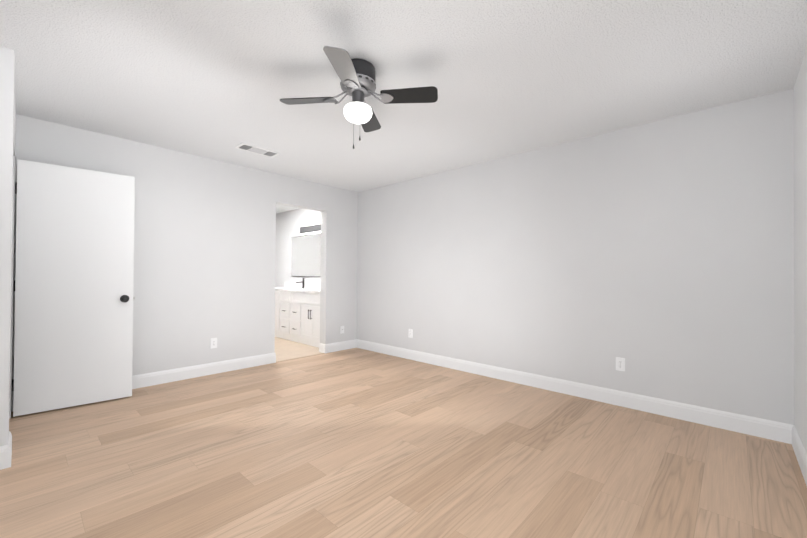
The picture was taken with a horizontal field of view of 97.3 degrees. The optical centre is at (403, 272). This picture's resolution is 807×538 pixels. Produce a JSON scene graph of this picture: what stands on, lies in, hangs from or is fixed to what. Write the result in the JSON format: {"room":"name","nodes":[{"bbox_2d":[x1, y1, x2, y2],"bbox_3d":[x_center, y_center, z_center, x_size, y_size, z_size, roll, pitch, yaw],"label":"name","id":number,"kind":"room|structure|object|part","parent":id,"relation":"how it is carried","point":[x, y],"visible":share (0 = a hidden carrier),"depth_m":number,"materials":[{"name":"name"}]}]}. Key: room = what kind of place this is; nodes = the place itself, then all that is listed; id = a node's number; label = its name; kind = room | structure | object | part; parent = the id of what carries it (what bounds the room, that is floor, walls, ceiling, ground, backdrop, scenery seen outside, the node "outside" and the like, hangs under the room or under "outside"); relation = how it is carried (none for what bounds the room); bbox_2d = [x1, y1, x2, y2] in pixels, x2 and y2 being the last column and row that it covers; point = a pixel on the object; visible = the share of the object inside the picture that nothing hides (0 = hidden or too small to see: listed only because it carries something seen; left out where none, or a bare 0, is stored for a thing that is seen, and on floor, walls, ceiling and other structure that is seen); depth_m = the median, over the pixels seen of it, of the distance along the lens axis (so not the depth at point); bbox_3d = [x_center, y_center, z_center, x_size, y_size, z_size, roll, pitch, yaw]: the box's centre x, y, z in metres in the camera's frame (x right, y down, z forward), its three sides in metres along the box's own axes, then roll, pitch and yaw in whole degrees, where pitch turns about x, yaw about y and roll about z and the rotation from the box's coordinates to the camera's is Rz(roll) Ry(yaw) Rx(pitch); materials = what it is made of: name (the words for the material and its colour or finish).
{"room":"empty bedroom","nodes":[
{"label":"empty bedroom","id":0,"kind":"room"},
{"bbox_2d":[0,46,15,445],"bbox_3d":[-2.789,-0.088,2.451,1.227,2.440,0.120,0,-1,43],"label":"wall","id":1,"kind":"structure","parent":0,"point":[7,130],"depth_m":2.05,"materials":[{"name":"paint"}]},
{"bbox_2d":[0,431,11,469],"bbox_3d":[-2.649,1.064,1.877,0.271,0.130,0.775,0,-1,43],"label":"baseboard","id":2,"kind":"structure","parent":1,"relation":"attached to","point":[5,455],"depth_m":2.06,"materials":[{"name":"white paint"}]},
{"bbox_2d":[12,159,134,416],"bbox_3d":[-2.746,0.120,3.008,0.178,2.010,0.752,0,-1,43],"label":"door","id":3,"kind":"structure","parent":1,"relation":"in","point":[74,300],"depth_m":2.98,"materials":[{"name":"white paint"}]},
{"bbox_2d":[12,114,357,394],"bbox_3d":[-2.401,-0.073,3.876,0.140,2.440,5.620,0,-1,43],"label":"wall","id":4,"kind":"structure","parent":0,"point":[204,247],"depth_m":3.96,"materials":[{"name":"paint"}]},
{"bbox_2d":[11,339,356,411],"bbox_3d":[-2.017,1.088,4.280,0.154,0.130,3.639,0,-1,43],"label":"baseboard","id":5,"kind":"structure","parent":4,"relation":"attached to","point":[159,377],"depth_m":4.01,"materials":[{"name":"white paint"}]},
{"bbox_2d":[210,338,216,348],"bbox_3d":[-2.155,0.800,4.032,0.007,0.115,0.070,0,-1,43],"label":"electrical outlet","id":6,"kind":"object","parent":4,"relation":"attached to","point":[213,342],"visible":1,"depth_m":4.03,"materials":[{"name":"white plastic"}]},
{"bbox_2d":[276,353,324,361],"bbox_3d":[-1.404,1.160,4.862,0.042,0.004,0.777,0,-1,43],"label":"trim","id":7,"kind":"structure","parent":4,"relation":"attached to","point":[299,357],"depth_m":4.84,"materials":[{"name":"beige wood"}]},
{"bbox_2d":[340,326,343,333],"bbox_3d":[-0.924,0.860,5.360,0.009,0.115,0.070,0,-1,43],"label":"outlet","id":8,"kind":"object","parent":4,"relation":"attached to","point":[341,329],"visible":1,"depth_m":5.35,"materials":[{"name":"white plastic"}]},
{"bbox_2d":[275,208,320,286],"bbox_3d":[-1.781,-0.044,6.804,2.930,2.440,0.120,0,-1,43],"label":"wall","id":9,"kind":"structure","parent":0,"point":[289,224],"depth_m":7.25,"materials":[{"name":"paint"}]},
{"bbox_2d":[284,282,319,289],"bbox_3d":[-1.618,0.244,6.550,2.296,0.100,0.020,0,-1,43],"label":"backsplash","id":10,"kind":"structure","parent":9,"relation":"attached to","point":[310,286],"depth_m":6.70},
{"bbox_2d":[292,233,320,276],"bbox_3d":[-1.666,-0.320,6.605,1.570,0.790,0.020,0,-1,43],"label":"bathroom mirror","id":11,"kind":"object","parent":9,"relation":"attached to","point":[306,255],"visible":0.61,"depth_m":6.76,"materials":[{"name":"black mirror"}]},
{"bbox_2d":[300,223,320,233],"bbox_3d":[-1.604,-0.811,6.518,1.000,0.144,0.075,0,-1,43],"label":"light bar","id":12,"kind":"object","parent":9,"relation":"attached to","point":[314,228],"visible":0.58,"depth_m":6.58,"materials":[{"name":"grey"}]},
{"bbox_2d":[0,337,806,537],"bbox_3d":[-1.740,1.176,3.245,8.186,0.060,5.620,0,-1,43],"label":"floor","id":13,"kind":"structure","parent":0,"point":[355,443],"depth_m":2.13,"materials":[{"name":"brown wood"}]},
{"bbox_2d":[275,290,319,347],"bbox_3d":[-1.815,0.749,6.329,2.286,0.845,0.600,0,-1,43],"label":"bathroom vanity","id":14,"kind":"object","parent":13,"relation":"on","point":[297,311],"depth_m":5.92,"materials":[{"name":"white paint"}]},
{"bbox_2d":[275,286,319,293],"bbox_3d":[-1.808,0.309,6.345,2.296,0.035,0.577,0,-1,43],"label":"countertop","id":15,"kind":"structure","parent":14,"relation":"on","point":[285,287],"depth_m":6.52,"materials":[{"name":"white stone"}]},
{"bbox_2d":[0,0,806,213],"bbox_3d":[-1.723,-1.344,3.266,8.186,0.100,5.620,0,-1,43],"label":"ceiling","id":16,"kind":"structure","parent":0,"point":[216,79],"depth_m":2.26,"materials":[{"name":"white paint"}]},
{"bbox_2d":[235,143,279,157],"bbox_3d":[-1.529,-1.284,3.733,0.190,0.010,0.400,0,-1,43],"label":"ceiling vent","id":17,"kind":"object","parent":16,"relation":"in","point":[255,149],"visible":0.98,"depth_m":3.72,"materials":[{"name":"white metal"}]},
{"bbox_2d":[280,46,437,148],"bbox_3d":[-0.287,-1.031,2.238,0.770,0.522,0.770,1,-1,-39],"label":"ceiling fan","id":18,"kind":"object","parent":16,"relation":"attached to","point":[357,79],"visible":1,"depth_m":2.18,"materials":[{"name":"grey metal"}]},
{"bbox_3d":[-0.287,-0.998,2.237,0.180,0.104,0.180,0,-1,43],"label":"globe","id":19,"kind":"part","parent":18,"relation":"part of","materials":[{"name":"white glass"}]},
{"bbox_2d":[357,88,793,424],"bbox_3d":[1.125,-0.048,3.948,4.936,2.440,0.120,0,-1,43],"label":"wall","id":20,"kind":"structure","parent":0,"point":[658,255],"depth_m":3.15,"materials":[{"name":"paint"}]},
{"bbox_2d":[408,329,412,337],"bbox_3d":[0.095,0.822,4.804,0.070,0.115,0.007,0,-1,43],"label":"electrical outlet","id":21,"kind":"object","parent":20,"relation":"attached to","point":[410,333],"visible":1,"depth_m":4.80,"materials":[{"name":"white plastic"}]},
{"bbox_2d":[357,339,792,443],"bbox_3d":[0.962,1.106,3.991,4.636,0.130,0.014,0,-1,43],"label":"baseboard","id":22,"kind":"structure","parent":20,"relation":"attached to","point":[764,428],"depth_m":3.14,"materials":[{"name":"white paint"}]},
{"bbox_2d":[616,357,624,370],"bbox_3d":[1.908,0.806,3.124,0.070,0.115,0.007,0,-1,43],"label":"electrical outlet","id":23,"kind":"object","parent":20,"relation":"attached to","point":[620,364],"visible":1,"depth_m":3.12,"materials":[{"name":"white plastic"}]},
{"bbox_2d":[794,48,806,453],"bbox_3d":[0.960,-0.078,0.476,0.140,2.440,5.200,0,-1,43],"label":"wall","id":24,"kind":"structure","parent":0,"point":[800,254],"depth_m":2.20,"materials":[{"name":"white paint"}]},
{"bbox_2d":[792,425,806,485],"bbox_3d":[1.167,1.081,0.812,0.014,0.130,4.400,0,-1,43],"label":"baseboard","id":25,"kind":"structure","parent":24,"relation":"attached to","point":[799,451],"depth_m":2.14,"materials":[{"name":"white paint"}]}
]}

